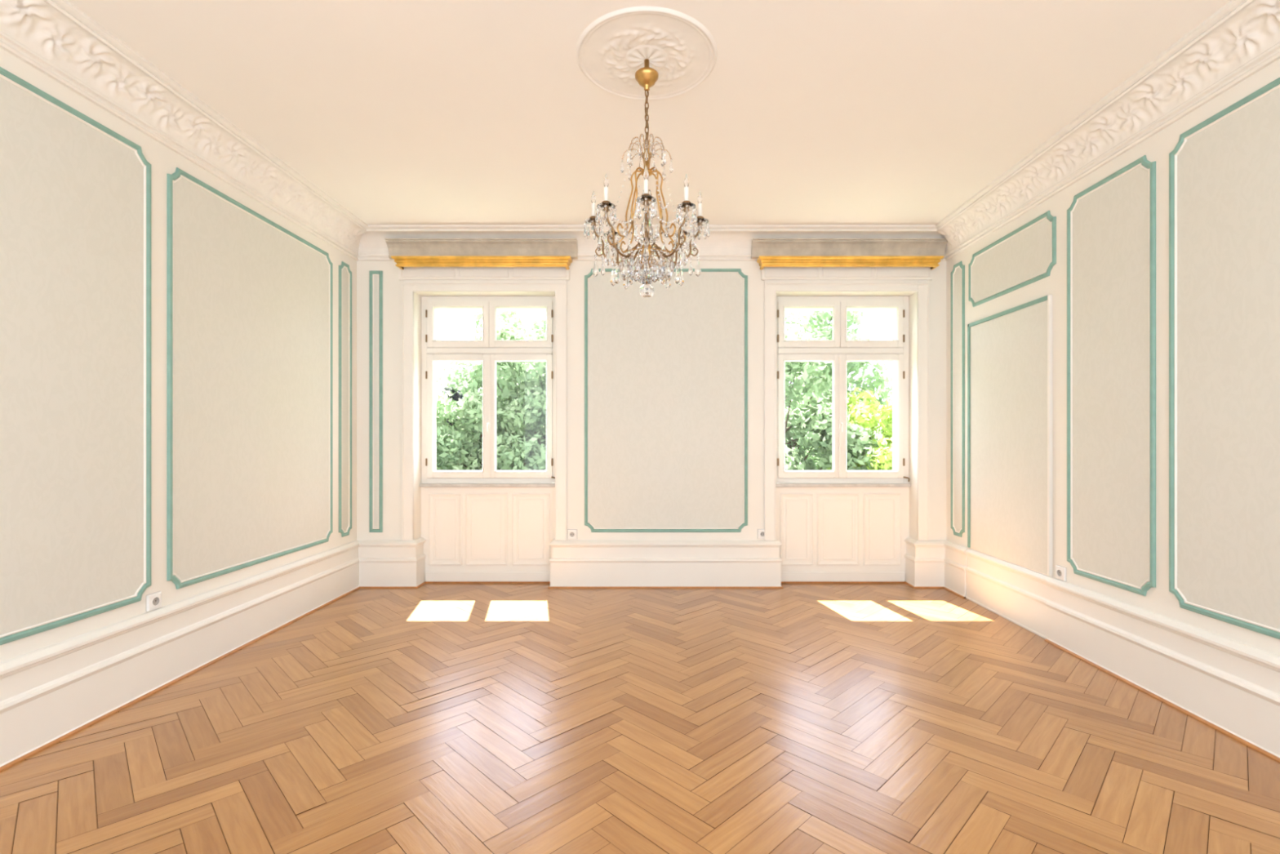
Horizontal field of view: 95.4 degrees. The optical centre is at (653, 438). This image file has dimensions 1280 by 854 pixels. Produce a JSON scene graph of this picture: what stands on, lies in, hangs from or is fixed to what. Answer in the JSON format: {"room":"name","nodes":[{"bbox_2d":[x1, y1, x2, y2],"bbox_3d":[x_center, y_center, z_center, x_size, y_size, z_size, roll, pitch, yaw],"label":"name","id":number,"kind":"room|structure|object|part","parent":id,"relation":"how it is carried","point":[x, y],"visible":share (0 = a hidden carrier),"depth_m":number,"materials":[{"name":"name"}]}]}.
{"room":"historic interior","nodes":[
{"label":"historic interior","id":0,"kind":"room"},
{"bbox_2d":[0,47,356,662],"bbox_3d":[-2.784,-0.335,2.300,0.200,3.450,7.000,0,0,0],"label":"wall","id":1,"kind":"structure","parent":0,"point":[163,160],"depth_m":3.18,"materials":[{"name":"paint"}]},
{"bbox_2d":[0,66,151,644],"bbox_3d":[-2.676,-0.338,1.093,0.015,2.370,4.014,0,0,0],"label":"wall panel","id":2,"kind":"object","parent":1,"relation":"attached to","point":[76,193],"visible":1,"depth_m":2.67,"materials":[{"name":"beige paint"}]},
{"bbox_2d":[146,591,161,611],"bbox_3d":[-2.676,0.873,3.120,0.017,0.088,0.088,0,0,0],"label":"electrical outlet","id":3,"kind":"object","parent":1,"relation":"attached to","point":[153,601],"visible":1,"depth_m":3.11,"materials":[{"name":"white plastic"}]},
{"bbox_2d":[0,540,359,771],"bbox_3d":[-2.655,1.130,2.030,0.058,0.420,6.459,0,0,0],"label":"baseboard","id":4,"kind":"structure","parent":1,"relation":"attached to","point":[52,693],"depth_m":3.04,"materials":[{"name":"paint"}]},
{"bbox_2d":[166,167,333,589],"bbox_3d":[-2.676,-0.338,4.026,0.015,2.370,1.637,0,0,0],"label":"wall panel","id":5,"kind":"object","parent":1,"relation":"attached to","point":[250,300],"visible":1,"depth_m":3.77,"materials":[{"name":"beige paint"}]},
{"bbox_2d":[338,261,351,537],"bbox_3d":[-2.676,-0.338,5.055,0.015,2.370,0.199,0,0,0],"label":"wall panel","id":6,"kind":"object","parent":1,"relation":"attached to","point":[344,273],"visible":1,"depth_m":5.04,"materials":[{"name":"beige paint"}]},
{"bbox_2d":[0,582,1279,853],"bbox_3d":[-0.019,1.389,2.115,5.329,0.101,6.630,0,0,0],"label":"floor","id":7,"kind":"structure","parent":0,"point":[431,717],"depth_m":2.54,"materials":[{"name":"brown wood"}]},
{"bbox_2d":[66,0,1231,224],"bbox_3d":[-0.019,-1.960,2.030,5.329,0.200,6.460,0,0,0],"label":"ceiling","id":8,"kind":"structure","parent":0,"point":[400,112],"depth_m":3.16,"materials":[{"name":"paint"}]},
{"bbox_2d":[575,6,717,100],"bbox_3d":[-0.035,-1.852,2.850,0.690,0.016,0.690,0,0,0],"label":"ceiling medallion","id":9,"kind":"object","parent":8,"relation":"attached to","point":[610,51],"depth_m":2.79,"materials":[{"name":"white paint"}]},
{"bbox_2d":[583,58,710,297],"bbox_3d":[-0.035,-1.273,2.850,0.573,1.158,0.573,0,0,-22],"label":"chandelier","id":10,"kind":"object","parent":8,"relation":"hanging from","point":[646,77],"visible":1,"depth_m":2.81,"materials":[{"name":"gold metal"}]},
{"bbox_3d":[-0.035,-1.097,2.850,0.080,0.675,0.080,0,0,0],"label":"stem","id":11,"kind":"part","parent":10,"relation":"part of","materials":[{"name":"gold metal"}]},
{"bbox_3d":[-0.035,-1.554,2.850,0.020,0.313,0.018,0,0,22],"label":"chain","id":12,"kind":"part","parent":10,"relation":"part of","materials":[{"name":"brown metal"}]},
{"bbox_2d":[356,260,946,540],"bbox_3d":[-0.019,-0.335,5.530,5.729,3.450,0.540,0,0,0],"label":"wall","id":13,"kind":"structure","parent":0,"point":[578,268],"depth_m":5.26,"materials":[{"name":"paint"}]},
{"bbox_2d":[368,271,382,532],"bbox_3d":[-2.510,-0.333,5.253,0.119,2.360,0.015,0,0,0],"label":"wall panel","id":14,"kind":"object","parent":13,"relation":"attached to","point":[375,277],"visible":1,"depth_m":5.25,"materials":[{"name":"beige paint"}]},
{"bbox_2d":[385,238,577,258],"bbox_3d":[-1.528,-1.688,5.195,1.685,0.156,0.130,0,0,0],"label":"window cornice","id":15,"kind":"structure","parent":13,"relation":"attached to","point":[396,246],"depth_m":5.18,"materials":[{"name":"grey paint"}]},
{"bbox_2d":[391,256,572,269],"bbox_3d":[-1.516,-1.556,5.161,1.568,0.081,0.138,0,0,0],"label":"trim","id":16,"kind":"structure","parent":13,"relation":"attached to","point":[402,262],"depth_m":5.12,"materials":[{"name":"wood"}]},
{"bbox_2d":[398,266,569,540],"bbox_3d":[-1.530,-0.343,5.242,1.540,2.525,0.036,0,0,0],"label":"trim","id":17,"kind":"structure","parent":13,"relation":"attached to","point":[413,279],"depth_m":5.25,"materials":[{"name":"paint"}]},
{"bbox_2d":[419,483,555,487],"bbox_3d":[-1.530,0.434,5.405,1.278,0.032,0.050,0,0,0],"label":"window sill","id":18,"kind":"structure","parent":13,"relation":"attached to","point":[421,485],"depth_m":5.38,"materials":[{"name":"wood"}]},
{"bbox_2d":[421,487,555,581],"bbox_3d":[-1.530,0.896,5.415,1.278,0.888,0.030,0,0,0],"label":"wall panel","id":19,"kind":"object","parent":13,"relation":"attached to","point":[470,534],"depth_m":5.42,"materials":[{"name":"paint"}]},
{"bbox_2d":[421,296,555,483],"bbox_3d":[-1.530,-0.454,5.434,1.280,1.747,0.171,0,0,0],"label":"window","id":20,"kind":"structure","parent":13,"relation":"in","point":[489,350],"depth_m":5.42,"materials":[{"name":"paint"}]},
{"bbox_2d":[567,528,577,538],"bbox_3d":[-0.737,0.865,5.252,0.088,0.088,0.017,0,0,0],"label":"electrical outlet","id":21,"kind":"object","parent":13,"relation":"attached to","point":[571,533],"visible":1,"depth_m":5.25,"materials":[{"name":"white plastic"}]},
{"bbox_2d":[358,537,945,588],"bbox_3d":[-0.019,1.130,5.316,5.329,0.420,0.228,0,0,0],"label":"baseboard","id":22,"kind":"structure","parent":13,"relation":"attached to","point":[383,564],"depth_m":5.22,"materials":[{"name":"paint"}]},
{"bbox_2d":[584,268,747,532],"bbox_3d":[0.111,-0.343,5.253,1.474,2.380,0.015,0,0,0],"label":"wall panel","id":23,"kind":"object","parent":13,"relation":"attached to","point":[666,371],"visible":0.94,"depth_m":5.26,"materials":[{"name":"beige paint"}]},
{"bbox_2d":[757,528,764,538],"bbox_3d":[0.980,0.862,5.252,0.088,0.088,0.017,0,0,0],"label":"electrical outlet","id":24,"kind":"object","parent":13,"relation":"attached to","point":[760,531],"visible":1,"depth_m":5.25,"materials":[{"name":"white plastic"}]},
{"bbox_2d":[776,487,909,581],"bbox_3d":[1.740,0.896,5.415,1.278,0.888,0.030,0,0,0],"label":"wall panel","id":25,"kind":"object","parent":13,"relation":"attached to","point":[825,534],"depth_m":5.42,"materials":[{"name":"paint"}]},
{"bbox_2d":[776,296,910,483],"bbox_3d":[1.740,-0.454,5.434,1.280,1.747,0.171,0,0,0],"label":"window","id":26,"kind":"structure","parent":13,"relation":"in","point":[839,350],"depth_m":5.42,"materials":[{"name":"paint"}]},
{"bbox_2d":[776,483,911,487],"bbox_3d":[1.740,0.434,5.405,1.278,0.032,0.050,0,0,0],"label":"window sill","id":27,"kind":"structure","parent":13,"relation":"attached to","point":[778,485],"depth_m":5.38,"materials":[{"name":"stone"}]},
{"bbox_2d":[761,266,933,540],"bbox_3d":[1.740,-0.343,5.242,1.540,2.525,0.036,0,0,0],"label":"trim","id":28,"kind":"structure","parent":13,"relation":"attached to","point":[917,279],"depth_m":5.25,"materials":[{"name":"paint"}]},
{"bbox_2d":[751,238,947,258],"bbox_3d":[1.738,-1.688,5.195,1.725,0.156,0.130,0,0,0],"label":"window cornice","id":29,"kind":"structure","parent":13,"relation":"attached to","point":[760,246],"depth_m":5.18,"materials":[{"name":"grey paint"}]},
{"bbox_2d":[756,256,943,269],"bbox_3d":[1.731,-1.556,5.161,1.614,0.081,0.138,0,0,0],"label":"trim","id":30,"kind":"structure","parent":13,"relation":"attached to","point":[932,262],"depth_m":5.12,"materials":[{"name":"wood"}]},
{"bbox_2d":[946,58,1279,656],"bbox_3d":[2.745,-0.335,2.300,0.200,3.450,7.000,0,0,0],"label":"wall","id":31,"kind":"structure","parent":0,"point":[1158,599],"depth_m":3.40,"materials":[{"name":"paint"}]},
{"bbox_2d":[0,0,1279,260],"bbox_3d":[-0.019,-1.732,2.030,5.329,0.255,6.460,0,0,0],"label":"trim","id":32,"kind":"structure","parent":31,"relation":"attached to","point":[55,37],"depth_m":3.31,"materials":[{"name":"white paint"}]},
{"bbox_2d":[951,261,964,537],"bbox_3d":[2.638,-0.338,5.058,0.015,2.370,0.214,0,0,0],"label":"wall panel","id":33,"kind":"object","parent":31,"relation":"attached to","point":[957,274],"visible":1,"depth_m":5.06,"materials":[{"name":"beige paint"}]},
{"bbox_2d":[965,294,1052,639],"bbox_3d":[2.627,0.193,4.367,0.036,2.295,1.015,0,0,0],"label":"door","id":34,"kind":"structure","parent":31,"relation":"in","point":[1009,553],"depth_m":4.28,"materials":[{"name":"paint"}]},
{"bbox_2d":[968,210,1056,306],"bbox_3d":[2.638,-1.304,4.350,0.015,0.437,1.049,0,0,0],"label":"wall panel","id":35,"kind":"object","parent":31,"relation":"attached to","point":[1025,255],"visible":1,"depth_m":4.27,"materials":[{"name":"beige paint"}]},
{"bbox_2d":[1055,564,1066,581],"bbox_3d":[2.636,0.873,3.775,0.017,0.088,0.088,0,0,0],"label":"electrical outlet","id":36,"kind":"object","parent":31,"relation":"attached to","point":[1060,571],"visible":1,"depth_m":3.76,"materials":[{"name":"white plastic"}]},
{"bbox_2d":[1066,155,1155,595],"bbox_3d":[2.638,-0.338,3.390,0.015,2.370,0.649,0,0,0],"label":"wall panel","id":37,"kind":"object","parent":31,"relation":"attached to","point":[1111,223],"visible":1,"depth_m":3.35,"materials":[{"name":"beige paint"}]},
{"bbox_2d":[943,540,1279,762],"bbox_3d":[2.616,1.130,2.030,0.058,0.420,6.460,0,0,0],"label":"baseboard","id":38,"kind":"structure","parent":31,"relation":"attached to","point":[1231,686],"depth_m":2.94,"materials":[{"name":"paint"}]},
{"bbox_2d":[1168,77,1279,639],"bbox_3d":[2.638,-0.338,1.032,0.015,2.370,3.894,0,0,0],"label":"wall panel","id":39,"kind":"object","parent":31,"relation":"attached to","point":[1224,170],"visible":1,"depth_m":2.69,"materials":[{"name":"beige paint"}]},
{"label":"outside","id":40,"kind":"structure","parent":0,"visible":0},
{"bbox_3d":[0.000,4.427,51.000,120.000,0.314,90.000,0,0,0],"label":"lawn","id":41,"kind":"structure","parent":40,"visible":0},
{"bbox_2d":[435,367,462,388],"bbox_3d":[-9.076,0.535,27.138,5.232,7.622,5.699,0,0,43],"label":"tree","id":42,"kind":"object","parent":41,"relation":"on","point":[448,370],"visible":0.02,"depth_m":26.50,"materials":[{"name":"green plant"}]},
{"bbox_2d":[435,370,475,408],"bbox_3d":[-7.232,0.880,22.006,5.181,6.929,4.757,0,0,-1],"label":"tree","id":43,"kind":"object","parent":41,"relation":"on","point":[439,376],"visible":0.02,"depth_m":21.74,"materials":[{"name":"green plant"}]},
{"bbox_2d":[440,386,475,444],"bbox_3d":[-6.278,1.238,14.953,3.906,6.213,3.674,0,0,0],"label":"tree","id":44,"kind":"object","parent":41,"relation":"on","point":[456,396],"visible":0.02,"depth_m":14.40,"materials":[{"name":"green plant"}]},
{"bbox_2d":[435,361,546,470],"bbox_3d":[-4.271,1.049,14.510,4.906,6.591,4.911,0,0,21],"label":"tree","id":45,"kind":"object","parent":41,"relation":"on","point":[455,451],"visible":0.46,"depth_m":13.08,"materials":[{"name":"green plant"}]},
{"bbox_2d":[451,311,546,470],"bbox_3d":[-2.578,0.209,15.616,5.615,8.273,5.147,0,0,-17],"label":"tree","id":46,"kind":"object","parent":41,"relation":"on","point":[512,377],"visible":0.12,"depth_m":13.77,"materials":[{"name":"green plant"}]},
{"bbox_2d":[785,311,893,470],"bbox_3d":[3.165,0.209,14.864,5.614,8.273,5.147,0,0,31],"label":"tree","id":47,"kind":"object","parent":41,"relation":"on","point":[809,398],"visible":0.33,"depth_m":13.47,"materials":[{"name":"green plant"}]},
{"bbox_2d":[809,404,882,470],"bbox_3d":[6.606,1.426,20.936,4.348,5.836,4.344,0,0,8],"label":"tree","id":48,"kind":"object","parent":41,"relation":"on","point":[881,428],"visible":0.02,"depth_m":20.10,"materials":[{"name":"green plant"}]},
{"bbox_2d":[818,386,893,470],"bbox_3d":[5.620,1.492,13.806,3.648,5.707,3.078,0,0,29],"label":"tree","id":49,"kind":"object","parent":41,"relation":"on","point":[863,414],"visible":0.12,"depth_m":13.58,"materials":[{"name":"green plant"}]},
{"bbox_2d":[859,368,893,430],"bbox_3d":[10.851,0.569,27.066,5.622,7.552,5.627,0,0,-39],"label":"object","id":50,"kind":"object","parent":41,"relation":"on","point":[890,377],"visible":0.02,"depth_m":26.95,"materials":[{"name":"green plant"}]}
]}

